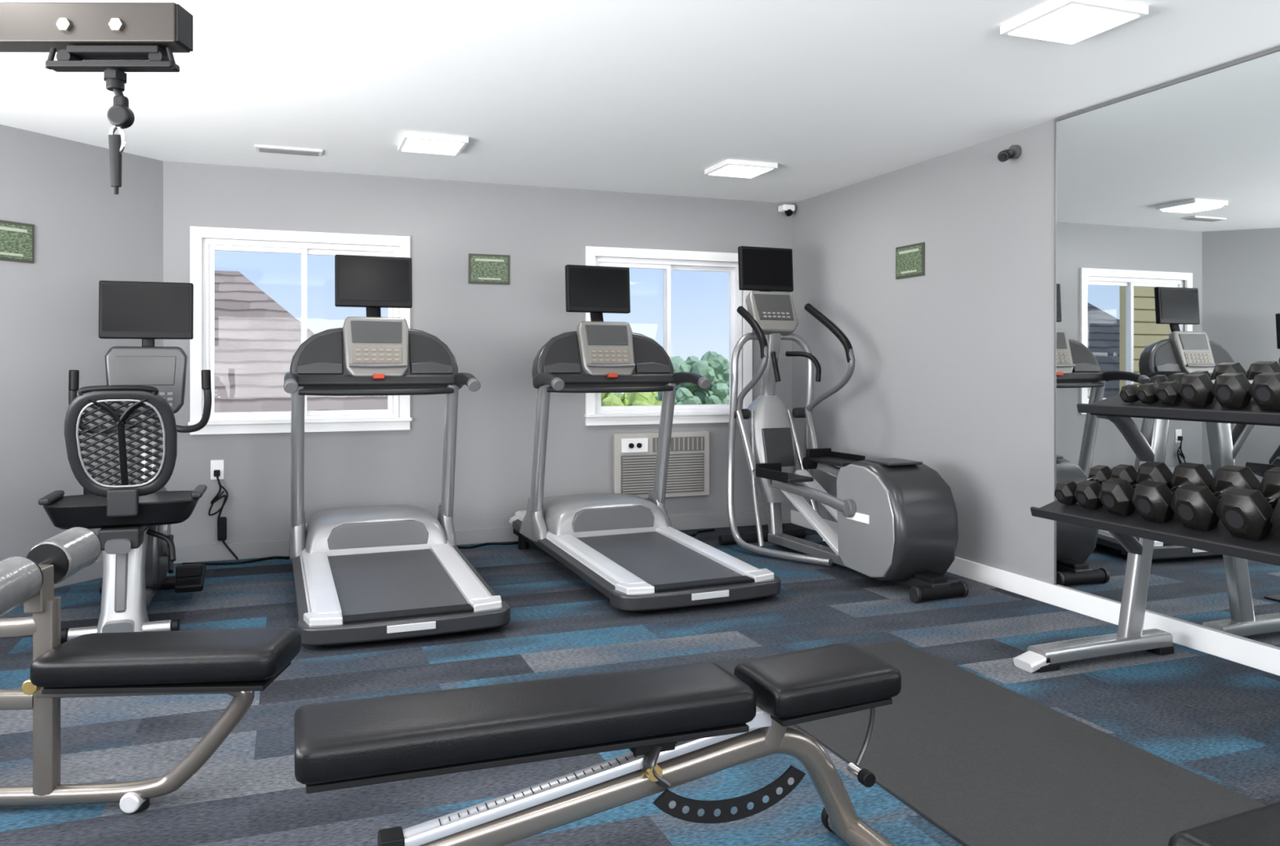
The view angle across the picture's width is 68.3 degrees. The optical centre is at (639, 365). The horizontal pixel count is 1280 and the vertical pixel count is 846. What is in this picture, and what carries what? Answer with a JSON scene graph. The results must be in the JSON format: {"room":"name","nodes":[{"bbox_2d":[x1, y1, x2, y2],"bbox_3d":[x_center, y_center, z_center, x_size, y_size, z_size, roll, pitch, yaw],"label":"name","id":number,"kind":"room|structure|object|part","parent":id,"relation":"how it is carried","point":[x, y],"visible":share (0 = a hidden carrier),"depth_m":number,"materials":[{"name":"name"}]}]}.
{"room":"gym","nodes":[
{"label":"gym","id":0,"kind":"room"},
{"bbox_2d":[0,124,163,560],"bbox_3d":[-3.388,-0.020,4.788,0.140,2.440,2.202,0,0,25],"label":"wall","id":1,"kind":"structure","parent":0,"point":[86,234],"depth_m":5.10,"materials":[{"name":"grey paint"}]},
{"bbox_2d":[0,219,34,262],"bbox_3d":[-3.265,-0.645,4.868,0.015,0.205,0.280,0,0,25],"label":"wall sign","id":2,"kind":"object","parent":1,"relation":"attached to","point":[16,238],"depth_m":4.91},
{"bbox_2d":[53,560,102,588],"bbox_3d":[-3.317,1.150,4.755,0.016,0.100,2.082,0,0,25],"label":"baseboard","id":3,"kind":"structure","parent":1,"relation":"attached to","point":[94,571],"depth_m":5.25,"materials":[{"name":"grey paint"}]},
{"bbox_2d":[163,160,791,546],"bbox_3d":[-0.891,-0.020,6.531,4.610,2.440,0.140,0,0,-20],"label":"wall","id":4,"kind":"structure","parent":0,"point":[495,334],"depth_m":6.35,"materials":[{"name":"grey paint"}]},
{"bbox_2d":[187,421,199,425],"bbox_3d":[-2.652,0.351,5.582,0.061,0.022,0.356,0,0,-20],"label":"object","id":5,"kind":"object","parent":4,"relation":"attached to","point":[190,423],"depth_m":5.73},
{"bbox_2d":[208,459,238,559],"bbox_3d":[-2.552,0.884,5.801,0.175,0.609,0.065,0,0,-8],"label":"power outlet","id":6,"kind":"object","parent":4,"relation":"attached to","point":[216,465],"visible":1,"depth_m":5.78,"materials":[{"name":"black plastic"}]},
{"bbox_3d":[-2.605,0.640,5.815,0.075,0.120,0.008,0,0,-20],"label":"plate","id":7,"kind":"part","parent":6,"relation":"part of","materials":[{"name":"white plastic"}]},
{"bbox_2d":[205,419,290,425],"bbox_3d":[-2.355,0.351,5.685,0.465,0.022,0.435,0,0,-20],"label":"window sill","id":8,"kind":"structure","parent":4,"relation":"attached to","point":[262,421],"depth_m":5.84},
{"bbox_2d":[190,226,409,435],"bbox_3d":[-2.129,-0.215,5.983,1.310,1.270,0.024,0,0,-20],"label":"window frame","id":9,"kind":"structure","parent":4,"relation":"attached to","point":[197,233],"depth_m":5.87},
{"bbox_2d":[208,244,392,417],"bbox_3d":[-2.158,-0.215,6.061,1.109,1.069,0.061,0,0,-20],"label":"window","id":10,"kind":"structure","parent":4,"relation":"in","point":[211,247],"depth_m":5.99,"materials":[{"name":"white plastic"}]},
{"bbox_3d":[-1.912,-0.215,6.170,0.572,1.069,0.028,0,0,-20],"label":"sash","id":11,"kind":"part","parent":10,"relation":"part of","materials":[{"name":"white plastic"}]},
{"bbox_2d":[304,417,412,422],"bbox_3d":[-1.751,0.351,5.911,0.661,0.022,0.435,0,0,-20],"label":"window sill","id":12,"kind":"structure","parent":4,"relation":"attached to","point":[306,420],"depth_m":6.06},
{"bbox_2d":[173,509,790,563],"bbox_3d":[-0.860,1.150,6.460,4.280,0.100,0.016,0,0,-20],"label":"baseboard","id":13,"kind":"structure","parent":4,"relation":"attached to","point":[207,553],"depth_m":6.34,"materials":[{"name":"grey paint"}]},
{"bbox_2d":[468,253,509,284],"bbox_3d":[-1.022,-0.656,6.399,0.280,0.200,0.015,0,0,-20],"label":"wall sign","id":14,"kind":"object","parent":4,"relation":"attached to","point":[487,268],"visible":1,"depth_m":6.39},
{"bbox_2d":[583,412,660,417],"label":"window sill","id":15,"kind":"structure","parent":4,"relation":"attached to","point":[655,414],"depth_m":6.69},
{"bbox_2d":[612,431,709,498],"bbox_3d":[0.160,0.715,6.799,0.740,0.470,0.090,0,0,-20],"label":"air conditioner","id":16,"kind":"object","parent":4,"relation":"attached to","point":[633,454],"visible":0.79,"depth_m":6.77,"materials":[{"name":"plastic"}]},
{"bbox_3d":[-0.062,0.565,6.679,0.036,0.036,0.020,0,0,-20],"label":"knob","id":17,"kind":"part","parent":16,"relation":"part of","materials":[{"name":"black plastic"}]},
{"bbox_3d":[-0.038,0.565,6.701,0.200,0.100,0.014,0,0,-20],"label":"control panel","id":18,"kind":"part","parent":16,"relation":"part of","materials":[{"name":"white plastic"}]},
{"bbox_3d":[-0.006,0.565,6.700,0.036,0.036,0.020,0,0,-20],"label":"knob","id":19,"kind":"part","parent":16,"relation":"part of","materials":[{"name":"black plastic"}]},
{"bbox_2d":[621,452,703,494],"bbox_3d":[0.166,0.775,6.783,0.640,0.280,0.010,0,0,-20],"label":"grille","id":20,"kind":"object","parent":16,"relation":"attached to","point":[685,476],"depth_m":6.79,"materials":[{"name":"white metal"}]},
{"bbox_2d":[652,435,704,451],"bbox_3d":[0.279,0.565,6.823,0.400,0.100,0.012,0,0,-20],"label":"vent","id":21,"kind":"object","parent":16,"relation":"attached to","point":[678,443],"depth_m":6.83,"materials":[{"name":"plastic"}]},
{"bbox_2d":[597,262,734,410],"bbox_3d":[0.199,-0.210,6.938,1.099,1.059,0.061,0,0,-20],"label":"window","id":22,"kind":"structure","parent":4,"relation":"in","point":[731,270],"depth_m":6.93,"materials":[{"name":"white plastic"}]},
{"bbox_3d":[-0.044,-0.210,6.830,0.567,1.059,0.028,0,0,-20],"label":"sash","id":23,"kind":"part","parent":22,"relation":"part of","materials":[{"name":"white plastic"}]},
{"bbox_2d":[585,245,752,425],"bbox_3d":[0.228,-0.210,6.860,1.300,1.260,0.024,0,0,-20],"label":"window frame","id":24,"kind":"structure","parent":4,"relation":"attached to","point":[591,252],"depth_m":6.85,"materials":[{"name":"white plastic"}]},
{"bbox_2d":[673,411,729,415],"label":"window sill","id":25,"kind":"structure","parent":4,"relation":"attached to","point":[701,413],"depth_m":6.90,"materials":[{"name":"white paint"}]},
{"bbox_2d":[777,204,795,216],"bbox_3d":[1.111,-1.171,7.130,0.100,0.088,0.113,0,0,-20],"label":"security camera","id":26,"kind":"object","parent":4,"relation":"attached to","point":[788,209],"visible":1,"depth_m":7.09,"materials":[{"name":"white plastic"}]},
{"bbox_2d":[0,0,1279,203],"bbox_3d":[0.003,-1.290,2.008,6.206,0.100,9.362,0,0,-20],"label":"ceiling","id":27,"kind":"structure","parent":0,"point":[637,96],"depth_m":4.11,"materials":[{"name":"paint"}]},
{"bbox_2d":[254,144,322,155],"bbox_3d":[-2.011,-1.232,5.408,0.360,0.017,0.130,0,0,-20],"label":"ceiling vent","id":28,"kind":"object","parent":27,"relation":"attached to","point":[266,148],"depth_m":5.38,"materials":[{"name":"white metal"}]},
{"bbox_2d":[397,131,468,155],"bbox_3d":[-1.145,-1.222,5.207,0.340,0.037,0.340,0,0,-20],"label":"ceiling light","id":29,"kind":"object","parent":27,"relation":"attached to","point":[416,142],"depth_m":5.12,"materials":[{"name":"white plastic"}]},
{"bbox_2d":[704,158,777,177],"bbox_3d":[0.625,-1.222,5.866,0.340,0.037,0.340,0,0,-20],"label":"ceiling light","id":30,"kind":"object","parent":27,"relation":"attached to","point":[727,167],"depth_m":5.78,"materials":[{"name":"white plastic"}]},
{"bbox_2d":[1000,0,1148,44],"bbox_3d":[1.531,-1.222,3.343,0.340,0.037,0.340,0,0,-20],"label":"ceiling light","id":31,"kind":"object","parent":27,"relation":"attached to","point":[1068,22],"depth_m":3.29,"materials":[{"name":"white plastic"}]},
{"bbox_2d":[0,522,1279,845],"bbox_3d":[0.003,1.250,2.008,6.206,0.100,9.362,0,0,-20],"label":"floor","id":32,"kind":"structure","parent":0,"point":[1215,718],"depth_m":3.43,"materials":[{"name":"carpet"}]},
{"bbox_2d":[0,1,193,194],"bbox_3d":[-2.031,0.126,2.494,1.657,2.148,1.000,0,0,0],"label":"machine","id":33,"kind":"object","parent":32,"relation":"on","point":[113,39],"visible":1,"depth_m":2.46,"materials":[{"name":"paint"}]},
{"bbox_3d":[-1.389,-0.542,2.499,0.031,0.135,0.024,0,0,0],"label":"strap handle","id":34,"kind":"part","parent":33,"relation":"part of","materials":[{"name":"black plastic"}]},
{"bbox_2d":[38,280,211,644],"bbox_3d":[-2.412,0.382,4.507,0.641,1.635,1.212,0,0,-20],"label":"bike","id":35,"kind":"object","parent":32,"relation":"on","point":[146,384],"visible":0.98,"depth_m":4.16,"materials":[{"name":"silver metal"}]},
{"bbox_3d":[-2.382,0.755,4.427,0.099,0.109,0.799,0,0,-20],"label":"seat rail","id":36,"kind":"part","parent":35,"relation":"part of","materials":[{"name":"grey plastic"}]},
{"bbox_3d":[-2.192,0.105,3.967,0.300,0.049,0.046,0,0,-20],"label":"handle","id":37,"kind":"part","parent":35,"relation":"part of","materials":[{"name":"black plastic"}]},
{"bbox_3d":[-2.226,0.335,4.056,0.403,0.424,0.183,0,0,-20],"label":"backrest","id":38,"kind":"part","parent":35,"relation":"part of","materials":[{"name":"black plastic"}]},
{"bbox_3d":[-2.225,0.336,4.054,0.428,0.480,0.212,0,0,-20],"label":"backrest frame","id":39,"kind":"part","parent":35,"relation":"part of","materials":[{"name":"grey plastic"}]},
{"bbox_2d":[43,490,199,528],"bbox_3d":[-2.321,0.650,4.262,0.609,0.109,0.387,0,0,-20],"label":"seat cushion","id":40,"kind":"object","parent":35,"relation":"on","point":[89,511],"depth_m":4.13,"materials":[{"name":"black leather"}]},
{"bbox_2d":[102,284,189,332],"bbox_3d":[-2.547,-0.297,4.870,0.400,0.240,0.004,0,-3,-20],"label":"screen","id":41,"kind":"object","parent":35,"relation":"on","point":[125,307],"depth_m":4.87,"materials":[{"name":"black glass"}]},
{"bbox_3d":[-2.570,-0.075,4.930,0.059,0.355,0.048,0,0,-20],"label":"tv post","id":42,"kind":"part","parent":35,"relation":"part of","materials":[{"name":"black plastic"}]},
{"bbox_3d":[-2.123,0.798,4.202,0.155,0.137,0.044,0,0,18],"label":"adjust lever","id":43,"kind":"part","parent":35,"relation":"part of","materials":[{"name":"black plastic"}]},
{"bbox_3d":[-2.394,0.960,4.817,0.023,0.183,0.134,0,0,-26],"label":"crank arm","id":44,"kind":"part","parent":35,"relation":"part of","materials":[{"name":"grey plastic"}]},
{"bbox_2d":[0,526,301,813],"bbox_3d":[-1.647,0.837,2.534,1.380,0.726,0.572,0,0,-2],"label":"bench","id":45,"kind":"object","parent":32,"relation":"on","point":[237,663],"visible":1,"depth_m":2.53,"materials":[{"name":"black leather"}]},
{"bbox_3d":[-1.822,0.820,2.541,0.413,0.287,0.047,0,0,-2],"label":"lever arm","id":46,"kind":"part","parent":45,"relation":"part of","materials":[{"name":"beige paint"}]},
{"bbox_3d":[-1.595,0.840,2.476,0.040,0.040,0.030,0,0,-2],"label":"pull knob","id":47,"kind":"part","parent":45,"relation":"part of","materials":[{"name":"gold metal"}]},
{"bbox_3d":[-1.637,0.556,2.534,0.024,0.072,0.572,0,0,-3],"label":"roller rod","id":48,"kind":"part","parent":45,"relation":"part of","materials":[{"name":"silver metal"}]},
{"bbox_3d":[-1.603,0.895,2.550,0.055,0.530,0.048,0,0,-2],"label":"post","id":49,"kind":"part","parent":45,"relation":"part of","materials":[{"name":"grey metal"}]},
{"bbox_2d":[182,555,289,564],"bbox_3d":[-2.458,1.192,5.750,0.606,0.016,0.107,0,0,-20],"label":"power cord","id":50,"kind":"object","parent":32,"relation":"on","point":[272,557],"visible":0.91,"depth_m":5.71,"materials":[{"name":"black plastic"}]},
{"bbox_2d":[283,254,510,647],"bbox_3d":[-1.348,0.283,4.974,0.997,1.833,1.996,0,0,-22],"label":"treadmill","id":51,"kind":"object","parent":32,"relation":"on","point":[377,573],"visible":0.98,"depth_m":5.16,"materials":[{"name":"silver metal"}]},
{"bbox_3d":[-1.754,1.079,4.837,0.042,0.153,1.750,0,0,-22],"label":"rail trim","id":52,"kind":"part","parent":51,"relation":"part of","materials":[{"name":"silver metal"}]},
{"bbox_3d":[-1.709,1.059,4.909,0.167,0.192,1.850,0,0,-22],"label":"rail","id":53,"kind":"part","parent":51,"relation":"part of","materials":[{"name":"silver metal"}]},
{"bbox_3d":[-1.351,1.086,4.024,0.155,0.048,0.138,0,0,-22],"label":"rail","id":54,"kind":"part","parent":51,"relation":"part of","materials":[{"name":"silver metal"}]},
{"bbox_3d":[-1.532,-0.258,5.437,0.080,0.329,0.134,0,0,-22],"label":"tv post","id":55,"kind":"part","parent":51,"relation":"part of","materials":[{"name":"black plastic"}]},
{"bbox_2d":[338,257,408,301],"bbox_3d":[-1.527,-0.495,5.424,0.391,0.240,0.003,0,-3,-22],"label":"screen","id":56,"kind":"object","parent":51,"relation":"on","point":[360,278],"depth_m":5.42,"materials":[{"name":"black glass"}]},
{"bbox_2d":[305,504,446,555],"bbox_3d":[-1.560,0.963,5.506,0.776,0.275,0.750,0,0,-22],"label":"hood","id":57,"kind":"object","parent":51,"relation":"attached to","point":[377,530],"depth_m":5.23,"materials":[{"name":"silver metal"}]},
{"bbox_3d":[-1.483,-0.098,5.313,0.360,0.360,0.075,0,-17,-22],"label":"panel","id":58,"kind":"part","parent":51,"relation":"part of","materials":[{"name":"silver metal"}]},
{"bbox_3d":[-1.041,1.059,5.175,0.167,0.192,1.850,0,0,-22],"label":"rail","id":59,"kind":"part","parent":51,"relation":"part of","materials":[{"name":"silver metal"}]},
{"bbox_3d":[-0.959,1.079,5.154,0.042,0.153,1.750,0,0,-22],"label":"rail trim","id":60,"kind":"part","parent":51,"relation":"part of","materials":[{"name":"silver metal"}]},
{"bbox_3d":[-0.694,1.086,4.286,0.155,0.048,0.138,0,0,-22],"label":"rail","id":61,"kind":"part","parent":51,"relation":"part of","materials":[{"name":"silver metal"}]},
{"bbox_2d":[457,541,518,548],"bbox_3d":[-1.008,1.192,6.293,0.608,0.016,0.115,0,0,-20],"label":"power cord","id":62,"kind":"object","parent":32,"relation":"on","point":[515,542],"visible":0.73,"depth_m":6.31,"materials":[{"name":"black plastic"}]},
{"bbox_2d":[293,643,901,845],"bbox_3d":[-0.241,0.960,2.076,1.774,0.479,0.550,0,0,-20],"label":"weight bench","id":63,"kind":"object","parent":32,"relation":"on","point":[680,724],"visible":1,"depth_m":2.08,"materials":[{"name":"black leather"}]},
{"bbox_3d":[0.213,1.005,2.194,0.390,0.104,0.008,0,0,-20],"label":"adjust arc plate","id":64,"kind":"part","parent":63,"relation":"part of","materials":[{"name":"black metal"}]},
{"bbox_3d":[0.248,0.832,2.258,0.100,0.040,0.100,0,0,-20],"label":"hinge plate","id":65,"kind":"part","parent":63,"relation":"part of","materials":[{"name":"metal"}]},
{"bbox_3d":[0.544,0.990,2.267,0.036,0.036,0.030,0,0,-20],"label":"pull knob","id":66,"kind":"part","parent":63,"relation":"part of","materials":[{"name":"black plastic"}]},
{"bbox_2d":[508,264,780,613],"bbox_3d":[-0.060,0.283,5.526,0.997,1.833,1.996,0,0,-24],"label":"treadmill","id":67,"kind":"object","parent":32,"relation":"on","point":[627,547],"visible":1,"depth_m":5.71,"materials":[{"name":"silver metal"}]},
{"bbox_3d":[-0.460,1.079,5.373,0.042,0.153,1.750,0,0,-24],"label":"rail trim","id":68,"kind":"part","parent":67,"relation":"part of","materials":[{"name":"silver metal"}]},
{"bbox_3d":[-0.418,1.059,5.446,0.167,0.192,1.850,0,0,-24],"label":"rail","id":69,"kind":"part","parent":67,"relation":"part of","materials":[{"name":"silver metal"}]},
{"bbox_3d":[-0.263,-0.258,5.981,0.080,0.329,0.134,0,0,-24],"label":"tv post","id":70,"kind":"part","parent":67,"relation":"part of","materials":[{"name":"black plastic"}]},
{"bbox_2d":[569,266,628,306],"bbox_3d":[-0.257,-0.495,5.968,0.391,0.240,0.004,0,-3,-24],"label":"screen","id":71,"kind":"object","parent":67,"relation":"on","point":[588,286],"depth_m":5.97,"materials":[{"name":"black glass"}]},
{"bbox_2d":[542,493,668,537],"bbox_3d":[-0.293,0.963,6.049,0.776,0.275,0.750,0,0,-24],"label":"hood","id":72,"kind":"object","parent":67,"relation":"attached to","point":[593,515],"depth_m":5.77,"materials":[{"name":"silver metal"}]},
{"bbox_3d":[-0.208,-0.098,5.860,0.360,0.360,0.075,0,-17,-24],"label":"panel","id":73,"kind":"part","parent":67,"relation":"part of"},
{"bbox_3d":[-0.024,1.086,4.577,0.155,0.048,0.138,0,0,-24],"label":"rail","id":74,"kind":"part","parent":67,"relation":"part of","materials":[{"name":"silver metal"}]},
{"bbox_3d":[0.239,1.059,5.739,0.167,0.192,1.850,0,0,-24],"label":"rail","id":75,"kind":"part","parent":67,"relation":"part of","materials":[{"name":"silver metal"}]},
{"bbox_3d":[0.622,1.086,4.865,0.155,0.048,0.138,0,0,-24],"label":"rail","id":76,"kind":"part","parent":67,"relation":"part of","materials":[{"name":"silver metal"}]},
{"bbox_2d":[686,528,715,536],"bbox_3d":[0.372,1.192,6.741,0.409,0.016,0.193,0,0,-20],"label":"power cord","id":77,"kind":"object","parent":32,"relation":"on","point":[713,529],"visible":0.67,"depth_m":6.78,"materials":[{"name":"black plastic"}]},
{"bbox_2d":[718,245,968,602],"bbox_3d":[1.185,0.198,5.651,0.702,2.004,1.840,0,0,-23],"label":"elliptical trainer","id":78,"kind":"object","parent":32,"relation":"on","point":[896,518],"visible":1,"depth_m":5.90,"materials":[{"name":"silver metal"}]},
{"bbox_3d":[0.690,0.490,6.173,0.048,0.399,0.178,0,0,-41],"label":"moving arm","id":79,"kind":"part","parent":78,"relation":"part of","materials":[{"name":"silver metal"}]},
{"bbox_3d":[0.731,0.000,6.164,0.135,0.630,0.227,0,0,-23],"label":"moving arm","id":80,"kind":"part","parent":78,"relation":"part of","materials":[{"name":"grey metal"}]},
{"bbox_2d":[742,248,791,285],"bbox_3d":[0.864,-0.666,6.392,0.375,0.240,0.004,0,-3,-23],"label":"screen","id":81,"kind":"object","parent":78,"relation":"on","point":[761,267],"depth_m":6.39,"materials":[{"name":"black glass"}]},
{"bbox_3d":[0.919,0.540,6.265,0.220,0.259,0.024,0,-14,-23],"label":"shroud panel","id":82,"kind":"part","parent":78,"relation":"part of","materials":[{"name":"grey plastic"}]},
{"bbox_3d":[1.005,0.760,5.587,0.063,0.104,0.890,0,0,-18],"label":"link arm","id":83,"kind":"part","parent":78,"relation":"part of","materials":[{"name":"silver metal"}]},
{"bbox_3d":[1.024,0.890,5.770,0.089,0.416,0.779,0,0,-23],"label":"ramp rail","id":84,"kind":"part","parent":78,"relation":"part of","materials":[{"name":"silver metal"}]},
{"bbox_3d":[1.157,0.487,6.342,0.040,0.404,0.228,0,0,-11],"label":"moving arm","id":85,"kind":"part","parent":78,"relation":"part of","materials":[{"name":"silver metal"}]},
{"bbox_3d":[1.207,0.890,5.850,0.089,0.416,0.779,0,0,-23],"label":"ramp rail","id":86,"kind":"part","parent":78,"relation":"part of","materials":[{"name":"silver metal"}]},
{"bbox_3d":[1.353,0.695,5.740,0.063,0.174,0.893,0,0,-29],"label":"link arm","id":87,"kind":"part","parent":78,"relation":"part of","materials":[{"name":"silver metal"}]},
{"bbox_3d":[1.243,0.005,6.211,0.043,0.643,0.529,0,0,-25],"label":"moving arm","id":88,"kind":"part","parent":78,"relation":"part of","materials":[{"name":"grey plastic"}]},
{"bbox_3d":[1.510,1.120,4.900,0.100,0.070,0.146,0,0,-23],"label":"stem","id":89,"kind":"part","parent":78,"relation":"part of","materials":[{"name":"black plastic"}]},
{"bbox_2d":[714,640,1266,845],"bbox_3d":[1.303,1.194,2.320,0.900,0.012,3.440,0,0,-20],"label":"rubber mat","id":90,"kind":"object","parent":32,"relation":"on","point":[984,762],"visible":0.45,"depth_m":2.79,"materials":[{"name":"black rubber"}]},
{"bbox_2d":[1168,801,1279,845],"bbox_3d":[1.381,0.970,1.623,1.050,0.434,0.440,0,0,-24],"label":"bench","id":91,"kind":"object","parent":90,"relation":"on","point":[1260,826],"visible":1,"depth_m":1.52,"materials":[{"name":"black leather"}]},
{"bbox_2d":[1013,378,1279,672],"bbox_3d":[2.188,0.627,2.979,0.769,1.146,1.960,0,0,-20],"label":"dumbbell rack","id":92,"kind":"object","parent":32,"relation":"on","point":[1136,535],"visible":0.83,"depth_m":3.71,"materials":[{"name":"grey metal"}]},
{"bbox_2d":[1053,464,1111,504],"bbox_3d":[1.777,0.475,3.772,0.269,0.087,0.098,-18,6,-19],"label":"dumbbell","id":93,"kind":"object","parent":92,"relation":"on","point":[1064,491],"depth_m":3.74,"materials":[{"name":"black rubber"}]},
{"bbox_2d":[1074,463,1137,509],"bbox_3d":[1.816,0.468,3.663,0.278,0.100,0.114,-18,6,-19],"label":"dumbbell","id":94,"kind":"object","parent":92,"relation":"on","point":[1086,491],"depth_m":3.62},
{"bbox_2d":[1098,461,1173,515],"bbox_3d":[1.861,0.457,3.532,0.293,0.125,0.141,-18,6,-19],"label":"dumbbell","id":95,"kind":"object","parent":92,"relation":"on","point":[1116,495],"depth_m":3.49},
{"bbox_2d":[1119,374,1168,402],"bbox_3d":[2.017,0.091,3.769,0.232,0.066,0.075,-15,5,-20],"label":"dumbbell","id":96,"kind":"object","parent":92,"relation":"on","point":[1128,392],"depth_m":3.73,"materials":[{"name":"black rubber"}]},
{"bbox_3d":[2.107,0.524,2.944,0.420,0.008,1.950,-18,6,-19],"label":"tray plate","id":97,"kind":"part","parent":92,"relation":"part of","materials":[{"name":"grey plastic"}]},
{"bbox_2d":[1136,373,1186,403],"bbox_3d":[2.047,0.087,3.688,0.236,0.073,0.082,-15,5,-20],"label":"dumbbell","id":98,"kind":"object","parent":92,"relation":"on","point":[1146,393],"depth_m":3.64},
{"bbox_2d":[1131,462,1213,522],"bbox_3d":[1.914,0.452,3.384,0.300,0.135,0.153,-18,6,-19],"label":"dumbbell","id":99,"kind":"object","parent":92,"relation":"on","point":[1153,500],"depth_m":3.34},
{"bbox_2d":[1155,370,1211,404],"bbox_3d":[2.079,0.082,3.597,0.242,0.083,0.094,-15,5,-20],"label":"dumbbell","id":100,"kind":"object","parent":92,"relation":"on","point":[1166,392],"depth_m":3.55,"materials":[{"name":"black rubber"}]},
{"bbox_3d":[2.307,0.132,3.018,0.360,0.008,1.950,-15,5,-20],"label":"tray plate","id":101,"kind":"part","parent":92,"relation":"part of","materials":[{"name":"grey plastic"}]},
{"bbox_2d":[1177,362,1247,406],"bbox_3d":[2.117,0.067,3.483,0.260,0.114,0.130,-15,5,-20],"label":"dumbbell","id":102,"kind":"object","parent":92,"relation":"on","point":[1195,389],"depth_m":3.44,"materials":[{"name":"black rubber"}]},
{"bbox_2d":[1170,464,1261,530],"bbox_3d":[1.972,0.449,3.226,0.304,0.142,0.161,-18,6,-19],"label":"dumbbell","id":103,"kind":"object","parent":92,"relation":"on","point":[1195,506],"depth_m":3.18,"materials":[{"name":"black rubber"}]},
{"bbox_2d":[1211,360,1279,408],"bbox_3d":[2.166,0.066,3.352,0.262,0.118,0.134,-15,5,-20],"label":"dumbbell","id":104,"kind":"object","parent":92,"relation":"on","point":[1229,389],"depth_m":3.30,"materials":[{"name":"black rubber"}]},
{"bbox_2d":[1215,466,1279,540],"bbox_3d":[2.033,0.444,3.058,0.311,0.152,0.173,-18,6,-19],"label":"dumbbell","id":105,"kind":"object","parent":92,"relation":"on","point":[1245,513],"depth_m":3.00,"materials":[{"name":"black rubber"}]},
{"bbox_2d":[1248,372,1279,409],"bbox_3d":[2.215,0.064,3.217,0.264,0.121,0.138,-15,5,-20],"label":"dumbbell","id":106,"kind":"object","parent":92,"relation":"on","point":[1264,388],"depth_m":3.17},
{"bbox_2d":[1270,498,1279,533],"bbox_3d":[2.097,0.442,2.884,0.313,0.156,0.177,-18,6,-19],"label":"dumbbell","id":107,"kind":"object","parent":92,"relation":"on","point":[1275,518],"depth_m":2.88,"materials":[{"name":"black rubber"}]},
{"bbox_2d":[791,119,1279,648],"bbox_3d":[2.790,-0.020,3.044,0.140,2.440,8.962,0,0,-20],"label":"wall","id":108,"kind":"structure","parent":0,"point":[953,374],"depth_m":5.46,"materials":[{"name":"grey paint"}]},
{"bbox_2d":[895,242,924,279],"bbox_3d":[1.667,-0.648,5.837,0.015,0.200,0.280,0,0,-20],"label":"wall sign","id":109,"kind":"object","parent":108,"relation":"attached to","point":[909,259],"visible":1,"depth_m":5.82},
{"bbox_2d":[997,144,1022,161],"bbox_3d":[1.927,-1.115,4.962,0.142,0.100,0.102,0,0,-20],"label":"security camera","id":110,"kind":"object","parent":108,"relation":"attached to","point":[1015,151],"visible":1,"depth_m":4.95,"materials":[{"name":"grey plastic"}]},
{"bbox_3d":[1.949,-1.120,4.960,0.024,0.042,0.054,0,0,43],"label":"arm","id":111,"kind":"part","parent":110,"relation":"part of","materials":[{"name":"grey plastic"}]},
{"bbox_2d":[790,509,1279,675],"bbox_3d":[2.717,1.150,3.017,0.016,0.100,8.962,0,0,-20],"label":"baseboard","id":112,"kind":"structure","parent":108,"relation":"attached to","point":[1263,657],"depth_m":4.43,"materials":[{"name":"white wood"}]},
{"bbox_2d":[1053,46,1279,647],"bbox_3d":[2.935,-0.070,2.430,0.016,2.330,4.909,0,0,-20],"label":"wall mirror","id":113,"kind":"object","parent":108,"relation":"attached to","point":[1166,196],"visible":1,"depth_m":4.10,"materials":[{"name":"clear glass"}]},
{"label":"outside","id":114,"kind":"structure","parent":0,"visible":0},
{"bbox_3d":[-20.914,7.300,56.237,260.000,0.100,180.000,0,0,-20],"label":"lawn","id":115,"kind":"structure","parent":114,"visible":0},
{"bbox_2d":[600,391,662,406],"bbox_3d":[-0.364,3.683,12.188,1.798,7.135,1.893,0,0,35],"label":"bush","id":116,"kind":"object","parent":115,"relation":"on","point":[638,398],"visible":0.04,"depth_m":11.63,"materials":[{"name":"green plant"}]},
{"bbox_2d":[655,350,728,404],"bbox_3d":[1.204,3.455,21.380,2.251,7.589,2.401,0,0,-20],"label":"tree","id":117,"kind":"object","parent":115,"relation":"on","point":[712,365],"visible":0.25,"depth_m":20.68,"materials":[{"name":"green plant"}]},
{"bbox_2d":[704,358,728,404],"bbox_3d":[2.265,3.534,23.756,3.277,7.432,3.325,0,0,-20],"label":"tree","id":118,"kind":"object","parent":115,"relation":"on","point":[725,375],"visible":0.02,"depth_m":22.77,"materials":[{"name":"green plant"}]},
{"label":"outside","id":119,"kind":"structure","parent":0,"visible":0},
{"bbox_2d":[214,270,387,412],"bbox_3d":[-6.523,-0.075,11.444,7.750,2.250,9.000,0,0,-20],"label":"neighboring house","id":120,"kind":"structure","parent":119,"point":[257,340],"depth_m":10.07,"materials":[{"name":"grey wood"}]}
]}

